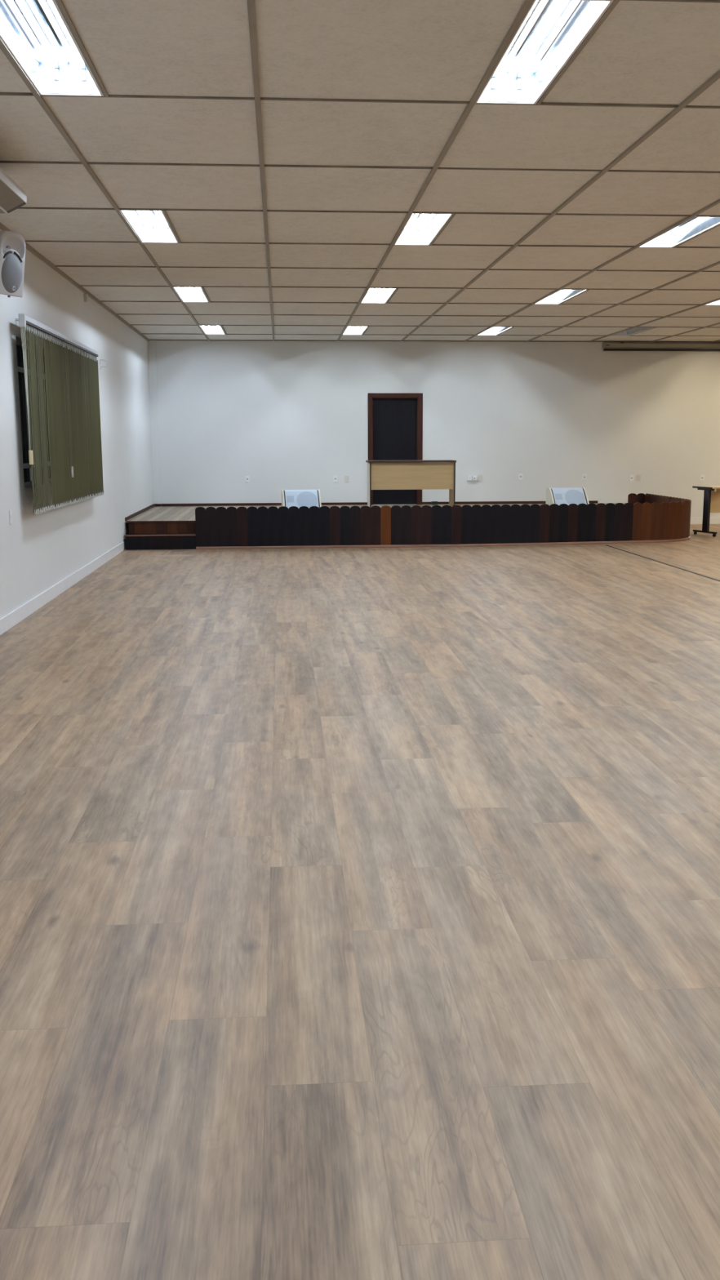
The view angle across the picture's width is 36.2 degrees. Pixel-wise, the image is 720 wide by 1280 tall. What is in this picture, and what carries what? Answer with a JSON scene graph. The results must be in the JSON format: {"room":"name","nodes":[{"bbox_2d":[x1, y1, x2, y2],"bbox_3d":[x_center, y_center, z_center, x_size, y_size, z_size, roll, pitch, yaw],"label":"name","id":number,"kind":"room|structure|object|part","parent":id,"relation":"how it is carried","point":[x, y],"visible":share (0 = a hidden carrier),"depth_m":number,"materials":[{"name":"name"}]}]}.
{"room":"community hall","nodes":[
{"label":"community hall","id":0,"kind":"room"},
{"bbox_2d":[0,228,153,618],"bbox_3d":[-3.272,-1.853,8.873,0.200,3.883,26.140,-1,10,-4],"label":"wall","id":1,"kind":"structure","parent":0,"point":[37,552],"depth_m":13.22,"materials":[{"name":"white paint"}]},
{"bbox_2d":[8,510,12,524],"bbox_3d":[-3.248,-1.143,10.240,0.016,0.130,0.072,-1,10,-4],"label":"light switch","id":2,"kind":"object","parent":1,"relation":"attached to","point":[10,511],"visible":1,"depth_m":10.22,"materials":[{"name":"white plastic"}]},
{"bbox_2d":[0,230,26,297],"bbox_3d":[-3.052,-3.165,9.231,0.391,0.526,0.330,14,15,22],"label":"wall speaker","id":3,"kind":"object","parent":1,"relation":"attached to","point":[12,244],"visible":1,"depth_m":9.16,"materials":[{"name":"white plastic"}]},
{"bbox_2d":[1,253,22,293],"bbox_3d":[-2.904,-3.055,9.184,0.058,0.312,0.260,5,11,24],"label":"grille","id":4,"kind":"object","parent":3,"relation":"attached to","point":[11,264],"depth_m":9.16,"materials":[{"name":"grey"}]},
{"bbox_2d":[15,338,50,488],"bbox_3d":[-3.486,-2.521,12.471,0.132,1.455,3.630,-1,10,-4],"label":"window","id":5,"kind":"structure","parent":1,"relation":"in","point":[21,380],"depth_m":11.26,"materials":[{"name":"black glass"}]},
{"bbox_3d":[-3.474,-1.813,12.599,0.112,0.016,3.628,-1,10,-4],"label":"sill","id":6,"kind":"part","parent":5,"relation":"part of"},
{"bbox_2d":[15,313,104,515],"bbox_3d":[-3.337,-2.500,12.539,0.197,1.882,4.265,-1,10,-4],"label":"vertical blind","id":7,"kind":"object","parent":1,"relation":"attached to","point":[71,375],"visible":1,"depth_m":12.08,"materials":[{"name":"green fabric"}]},
{"bbox_3d":[-3.169,-2.373,10.427,0.019,1.155,0.045,-1,10,-4],"label":"pull cord","id":8,"kind":"part","parent":7,"relation":"part of","materials":[{"name":"white plastic"}]},
{"bbox_3d":[-3.164,-2.374,10.433,0.010,1.155,0.033,-1,10,-4],"label":"pull cord","id":9,"kind":"part","parent":7,"relation":"part of","materials":[{"name":"white plastic"}]},
{"bbox_3d":[-3.160,-2.375,10.440,0.009,1.155,0.021,-1,10,-4],"label":"pull cord","id":10,"kind":"part","parent":7,"relation":"part of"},
{"bbox_3d":[-3.156,-2.377,10.446,0.019,1.155,0.007,2,10,12],"label":"pull cord","id":11,"kind":"part","parent":7,"relation":"part of","materials":[{"name":"white plastic"}]},
{"bbox_3d":[-3.317,-3.400,12.402,0.044,0.046,4.220,-1,10,-4],"label":"rail","id":12,"kind":"part","parent":7,"relation":"part of","materials":[{"name":"white metal"}]},
{"bbox_3d":[-3.226,-2.610,12.173,0.003,1.365,0.083,-1,10,-4],"label":"control cord","id":13,"kind":"part","parent":7,"relation":"part of","materials":[{"name":"green fabric"}]},
{"bbox_2d":[0,541,124,635],"bbox_3d":[-3.001,0.380,7.032,0.016,0.135,21.300,-1,10,-4],"label":"baseboard","id":14,"kind":"structure","parent":1,"relation":"attached to","point":[11,620],"depth_m":12.04,"materials":[{"name":"white paint"}]},
{"bbox_2d":[83,293,88,302],"bbox_3d":[-3.567,-4.449,14.324,0.045,0.100,0.100,-1,10,-4],"label":"junction box","id":15,"kind":"object","parent":1,"relation":"attached to","point":[85,295],"visible":1,"depth_m":14.28,"materials":[{"name":"beige plastic"}]},
{"bbox_2d":[147,340,161,503],"bbox_3d":[-4.009,-4.209,21.490,0.150,3.181,0.030,-1,10,-4],"label":"pillar","id":16,"kind":"structure","parent":0,"point":[151,344],"depth_m":21.46,"materials":[{"name":"white paint"}]},
{"bbox_2d":[0,524,719,1279],"bbox_3d":[6.170,-0.030,9.882,19.118,0.120,26.140,-1,10,-4],"label":"floor","id":17,"kind":"structure","parent":0,"point":[359,908],"depth_m":3.96,"materials":[{"name":"plastic"}]},
{"bbox_2d":[124,502,626,550],"bbox_3d":[0.876,-2.112,19.975,9.616,0.440,4.427,-1,10,-4],"label":"stage","id":18,"kind":"object","parent":17,"relation":"on","point":[151,529],"visible":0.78,"depth_m":17.76,"materials":[{"name":"brown wood"}]},
{"bbox_2d":[281,488,321,508],"bbox_3d":[-0.988,-2.307,18.558,0.690,0.457,0.496,-2,10,-8],"label":"stage monitor","id":19,"kind":"object","parent":18,"relation":"on","point":[298,498],"visible":0.74,"depth_m":18.45,"materials":[{"name":"white plastic"}]},
{"bbox_3d":[-1.290,-2.299,18.516,0.025,0.457,0.496,-2,10,-8],"label":"panel","id":20,"kind":"part","parent":19,"relation":"part of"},
{"bbox_3d":[-0.686,-2.316,18.600,0.025,0.457,0.496,-2,10,-8],"label":"panel","id":21,"kind":"part","parent":19,"relation":"part of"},
{"bbox_2d":[365,459,456,507],"bbox_3d":[0.908,-2.771,19.812,1.564,0.914,0.610,-1,10,-4],"label":"desk","id":22,"kind":"object","parent":18,"relation":"on","point":[381,474],"visible":0.88,"depth_m":19.57,"materials":[{"name":"brown wood"}]},
{"bbox_3d":[0.166,-2.743,19.769,0.022,0.879,0.558,-1,10,-4],"label":"panel","id":23,"kind":"part","parent":22,"relation":"part of","materials":[{"name":"white wood"}]},
{"bbox_3d":[0.930,-2.916,19.578,1.478,0.471,0.018,-1,10,-4],"label":"modesty panel","id":24,"kind":"part","parent":22,"relation":"part of","materials":[{"name":"brown wood"}]},
{"bbox_3d":[1.664,-2.767,19.873,0.022,0.879,0.558,-1,10,-4],"label":"panel","id":25,"kind":"part","parent":22,"relation":"part of","materials":[{"name":"brown wood"}]},
{"bbox_2d":[431,501,438,504],"bbox_3d":[1.502,-2.744,22.054,0.120,0.065,0.100,-1,10,-4],"label":"cable box","id":26,"kind":"object","parent":18,"relation":"on","point":[433,502],"visible":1,"depth_m":22.00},
{"bbox_2d":[545,487,589,505],"bbox_3d":[3.590,-2.403,19.014,0.690,0.457,0.496,-1,10,-7],"label":"stage monitor","id":27,"kind":"object","parent":18,"relation":"on","point":[568,495],"visible":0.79,"depth_m":18.92,"materials":[{"name":"grey metal"}]},
{"bbox_3d":[3.287,-2.395,18.977,0.025,0.457,0.496,-1,10,-7],"label":"panel","id":28,"kind":"part","parent":27,"relation":"part of","materials":[{"name":"white plastic"}]},
{"bbox_3d":[3.892,-2.410,19.050,0.025,0.457,0.496,-1,10,-7],"label":"panel","id":29,"kind":"part","parent":27,"relation":"part of","materials":[{"name":"white plastic"}]},
{"bbox_2d":[195,493,691,549],"bbox_3d":[2.124,-1.962,18.454,9.281,0.675,2.817,-6,12,-28],"label":"skirting","id":30,"kind":"object","parent":17,"relation":"on","point":[647,517],"visible":1,"depth_m":17.80,"materials":[{"name":"wood"}]},
{"bbox_3d":[2.099,-1.644,18.470,9.266,0.044,2.617,-5,11,-26],"label":"moulding","id":31,"kind":"part","parent":30,"relation":"part of","materials":[{"name":"brown wood"}]},
{"bbox_2d":[606,545,719,581],"bbox_3d":[4.494,-0.436,11.817,0.036,0.006,12.720,-1,10,-4],"label":"trim","id":32,"kind":"structure","parent":17,"relation":"on","point":[606,545],"depth_m":15.19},
{"bbox_2d":[692,485,719,536],"bbox_3d":[6.881,-2.363,20.048,1.526,0.872,0.660,-4,11,-20],"label":"folding table","id":33,"kind":"object","parent":17,"relation":"on","point":[711,493],"visible":1,"depth_m":19.81,"materials":[{"name":"brown wood"}]},
{"bbox_3d":[6.830,-2.557,20.080,1.315,0.444,0.018,-4,11,-20],"label":"modesty panel","id":34,"kind":"part","parent":33,"relation":"part of","materials":[{"name":"brown wood"}]},
{"bbox_2d":[0,0,719,342],"bbox_3d":[6.158,-3.748,9.214,18.718,0.230,25.740,-1,10,-4],"label":"ceiling","id":35,"kind":"structure","parent":0,"point":[286,148],"depth_m":7.89,"materials":[{"name":"tile"}]},
{"bbox_2d":[0,167,26,213],"bbox_3d":[-2.705,-3.102,7.142,0.683,0.307,1.700,-1,10,-4],"label":"air conditioner","id":36,"kind":"object","parent":35,"relation":"hanging from","point":[12,197],"visible":1,"depth_m":7.71,"materials":[{"name":"grey plastic"}]},
{"bbox_3d":[-2.435,-2.991,7.158,0.131,0.069,1.635,-1,10,-4],"label":"louver panel","id":37,"kind":"part","parent":36,"relation":"part of","materials":[{"name":"white plastic"}]},
{"bbox_2d":[0,0,103,96],"bbox_3d":[-1.589,-3.031,5.503,0.362,0.130,1.550,-1,10,-4],"label":"ceiling light","id":38,"kind":"object","parent":35,"relation":"attached to","point":[37,33],"visible":0.98,"depth_m":5.78,"materials":[{"name":"white plastic"}]},
{"bbox_3d":[-1.643,-3.168,6.252,0.354,0.122,0.020,-1,10,-4],"label":"plate","id":39,"kind":"part","parent":38,"relation":"part of","materials":[{"name":"white plastic"}]},
{"bbox_2d":[120,209,178,243],"bbox_3d":[-1.922,-3.860,10.120,0.362,0.130,1.550,-1,10,-4],"label":"ceiling light","id":40,"kind":"object","parent":35,"relation":"attached to","point":[149,226],"visible":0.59,"depth_m":10.50,"materials":[{"name":"white plastic"}]},
{"bbox_3d":[-1.976,-3.996,10.868,0.354,0.122,0.020,-1,10,-4],"label":"plate","id":41,"kind":"part","parent":40,"relation":"part of","materials":[{"name":"white plastic"}]},
{"bbox_2d":[173,286,208,302],"bbox_3d":[-2.256,-4.689,14.737,0.362,0.130,1.550,-1,10,-4],"label":"ceiling light","id":42,"kind":"object","parent":35,"relation":"attached to","point":[186,294],"visible":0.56,"depth_m":15.37,"materials":[{"name":"white plastic"}]},
{"bbox_3d":[-2.310,-4.825,15.485,0.354,0.122,0.020,-1,10,-4],"label":"plate","id":43,"kind":"part","parent":42,"relation":"part of","materials":[{"name":"white plastic"}]},
{"bbox_2d":[200,325,225,334],"bbox_3d":[-2.589,-5.517,19.354,0.362,0.130,1.550,-1,10,-4],"label":"ceiling light","id":44,"kind":"object","parent":35,"relation":"attached to","point":[208,330],"visible":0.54,"depth_m":20.09,"materials":[{"name":"white plastic"}]},
{"bbox_3d":[-2.643,-5.654,20.102,0.354,0.122,0.020,-1,10,-4],"label":"plate","id":45,"kind":"part","parent":44,"relation":"part of","materials":[{"name":"white plastic"}]},
{"bbox_2d":[342,326,367,334],"bbox_3d":[-0.095,-5.556,19.527,0.362,0.130,1.550,-1,10,-4],"label":"ceiling light","id":46,"kind":"object","parent":35,"relation":"attached to","point":[349,330],"visible":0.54,"depth_m":20.26,"materials":[{"name":"white plastic"}]},
{"bbox_3d":[-0.149,-5.692,20.275,0.354,0.122,0.020,-1,10,-4],"label":"plate","id":47,"kind":"part","parent":46,"relation":"part of","materials":[{"name":"white plastic"}]},
{"bbox_2d":[360,288,396,303],"bbox_3d":[0.238,-4.727,14.910,0.362,0.130,1.550,-1,10,-4],"label":"ceiling light","id":48,"kind":"object","parent":35,"relation":"attached to","point":[379,295],"visible":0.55,"depth_m":15.53,"materials":[{"name":"white plastic"}]},
{"bbox_3d":[0.184,-4.864,15.658,0.354,0.122,0.020,-1,10,-4],"label":"plate","id":49,"kind":"part","parent":48,"relation":"part of","materials":[{"name":"white plastic"}]},
{"bbox_2d":[394,213,452,244],"bbox_3d":[0.572,-3.899,10.293,0.362,0.130,1.550,-1,10,-4],"label":"ceiling light","id":50,"kind":"object","parent":35,"relation":"attached to","point":[420,228],"visible":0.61,"depth_m":10.69,"materials":[{"name":"white plastic"}]},
{"bbox_3d":[0.517,-4.035,11.041,0.354,0.122,0.020,-1,10,-4],"label":"plate","id":51,"kind":"part","parent":50,"relation":"part of","materials":[{"name":"white plastic"}]},
{"bbox_2d":[477,326,512,335],"bbox_3d":[2.399,-5.595,19.700,0.362,0.130,1.550,-1,10,-4],"label":"ceiling light","id":52,"kind":"object","parent":35,"relation":"attached to","point":[494,331],"visible":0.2,"depth_m":20.32,"materials":[{"name":"white plastic"}]},
{"bbox_3d":[2.345,-5.731,20.448,0.354,0.122,0.020,-1,10,-4],"label":"plate","id":53,"kind":"part","parent":52,"relation":"part of","materials":[{"name":"white plastic"}]},
{"bbox_2d":[475,0,613,104],"bbox_3d":[0.905,-3.070,5.676,0.362,0.130,1.550,-1,10,-4],"label":"ceiling light","id":54,"kind":"object","parent":35,"relation":"attached to","point":[551,32],"visible":0.98,"depth_m":5.80,"materials":[{"name":"white plastic"}]},
{"bbox_3d":[0.851,-3.206,6.425,0.354,0.122,0.020,-1,10,-4],"label":"plate","id":55,"kind":"part","parent":54,"relation":"part of","materials":[{"name":"white plastic"}]},
{"bbox_2d":[534,289,586,304],"bbox_3d":[2.732,-4.766,15.083,0.362,0.130,1.550,-1,10,-4],"label":"ceiling light","id":56,"kind":"object","parent":35,"relation":"attached to","point":[561,295],"visible":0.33,"depth_m":15.59,"materials":[{"name":"white plastic"}]},
{"bbox_3d":[2.678,-4.902,15.832,0.354,0.122,0.020,-1,10,-4],"label":"plate","id":57,"kind":"part","parent":56,"relation":"part of","materials":[{"name":"white plastic"}]},
{"bbox_2d":[612,327,653,336],"bbox_3d":[4.892,-5.633,19.873,0.362,0.130,1.550,-1,10,-4],"label":"ceiling light","id":58,"kind":"object","parent":35,"relation":"attached to","point":[636,330],"visible":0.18,"depth_m":20.32,"materials":[{"name":"white metal"}]},
{"bbox_3d":[4.838,-5.769,20.622,0.354,0.122,0.020,-1,10,-4],"label":"plate","id":59,"kind":"part","parent":58,"relation":"part of","materials":[{"name":"white plastic"}]},
{"bbox_2d":[639,216,719,247],"bbox_3d":[3.065,-3.937,10.466,0.362,0.130,1.550,-1,10,-4],"label":"ceiling light","id":60,"kind":"object","parent":35,"relation":"attached to","point":[696,225],"visible":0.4,"depth_m":10.78,"materials":[{"name":"white plastic"}]},
{"bbox_3d":[3.011,-4.074,11.215,0.354,0.122,0.020,-1,10,-4],"label":"plate","id":61,"kind":"part","parent":60,"relation":"part of","materials":[{"name":"white plastic"}]},
{"bbox_2d":[705,300,719,305],"bbox_3d":[5.226,-4.804,15.256,0.362,0.130,1.550,-1,10,-4],"label":"ceiling light","id":62,"kind":"object","parent":35,"relation":"attached to","point":[716,303],"visible":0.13,"depth_m":16.00,"materials":[{"name":"white plastic"}]},
{"bbox_3d":[5.171,-4.941,16.005,0.354,0.122,0.020,-1,10,-4],"label":"plate","id":63,"kind":"part","parent":62,"relation":"part of","materials":[{"name":"white plastic"}]},
{"bbox_2d":[154,340,719,517],"bbox_3d":[5.244,-4.285,22.262,18.718,3.883,0.200,-1,10,-4],"label":"wall","id":64,"kind":"structure","parent":0,"point":[283,415],"depth_m":21.86,"materials":[{"name":"white paint"}]},
{"bbox_2d":[245,475,249,482],"bbox_3d":[-2.231,-3.190,21.810,0.082,0.128,0.012,-1,10,-4],"label":"wall socket","id":65,"kind":"object","parent":64,"relation":"attached to","point":[247,477],"visible":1,"depth_m":21.81,"materials":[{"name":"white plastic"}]},
{"bbox_2d":[333,475,337,482],"bbox_3d":[-0.490,-3.212,21.932,0.082,0.128,0.012,-1,10,-4],"label":"wall socket","id":66,"kind":"object","parent":64,"relation":"attached to","point":[335,477],"visible":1,"depth_m":21.93,"materials":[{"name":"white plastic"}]},
{"bbox_2d":[344,475,349,482],"bbox_3d":[-0.263,-3.212,21.948,0.092,0.128,0.014,-1,10,-4],"label":"wall plate","id":67,"kind":"object","parent":64,"relation":"attached to","point":[346,477],"visible":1,"depth_m":21.95,"materials":[{"name":"beige plastic"}]},
{"bbox_2d":[124,500,597,520],"bbox_3d":[0.524,-2.378,20.063,8.938,0.050,4.120,-1,10,-4],"label":"trim","id":68,"kind":"structure","parent":64,"relation":"attached to","point":[127,517],"depth_m":21.99,"materials":[{"name":"brown wood"}]},
{"bbox_2d":[368,393,422,505],"bbox_3d":[0.696,-3.807,21.979,1.090,2.188,0.160,-1,10,-4],"label":"door","id":69,"kind":"structure","parent":64,"relation":"in","point":[395,420],"depth_m":21.91,"materials":[{"name":"brown wood"}]},
{"bbox_2d":[478,475,482,481],"bbox_3d":[2.421,-3.258,22.134,0.092,0.128,0.014,-1,10,-4],"label":"wall plate","id":70,"kind":"object","parent":64,"relation":"attached to","point":[480,477],"visible":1,"depth_m":22.13,"materials":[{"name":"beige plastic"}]},
{"bbox_2d":[518,473,522,479],"bbox_3d":[3.242,-3.295,22.187,0.082,0.128,0.012,-1,10,-4],"label":"wall socket","id":71,"kind":"object","parent":64,"relation":"attached to","point":[520,476],"visible":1,"depth_m":22.18,"materials":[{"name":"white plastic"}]},
{"bbox_2d":[582,474,586,479],"bbox_3d":[4.545,-3.297,22.280,0.082,0.128,0.012,-1,10,-4],"label":"wall socket","id":72,"kind":"object","parent":64,"relation":"attached to","point":[584,477],"visible":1,"depth_m":22.27,"materials":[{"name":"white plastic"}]},
{"bbox_2d":[629,475,633,480],"bbox_3d":[5.518,-3.291,22.352,0.082,0.128,0.012,-1,10,-4],"label":"wall socket","id":73,"kind":"object","parent":64,"relation":"attached to","point":[631,477],"visible":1,"depth_m":22.35,"materials":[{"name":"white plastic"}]},
{"bbox_2d":[635,475,640,480],"bbox_3d":[5.658,-3.292,22.361,0.092,0.128,0.014,-1,10,-4],"label":"wall plate","id":74,"kind":"object","parent":64,"relation":"attached to","point":[637,477],"visible":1,"depth_m":22.36,"materials":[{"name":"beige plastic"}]},
{"bbox_2d":[601,342,719,351],"bbox_3d":[6.397,-5.843,21.907,3.200,0.172,0.110,-1,10,-4],"label":"projection screen","id":75,"kind":"object","parent":64,"relation":"attached to","point":[607,347],"visible":1,"depth_m":21.84,"materials":[{"name":"grey plastic"}]},
{"bbox_2d":[700,475,704,480],"bbox_3d":[6.985,-3.307,22.455,0.082,0.128,0.012,-1,10,-4],"label":"wall socket","id":76,"kind":"object","parent":64,"relation":"attached to","point":[702,477],"visible":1,"depth_m":22.45,"materials":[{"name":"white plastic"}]},
{"bbox_2d":[689,517,719,524],"bbox_3d":[10.124,-2.497,22.825,8.960,0.135,0.016,-1,10,-4],"label":"baseboard","id":77,"kind":"structure","parent":64,"relation":"attached to","point":[693,520],"depth_m":22.60,"materials":[{"name":"white paint"}]}
]}

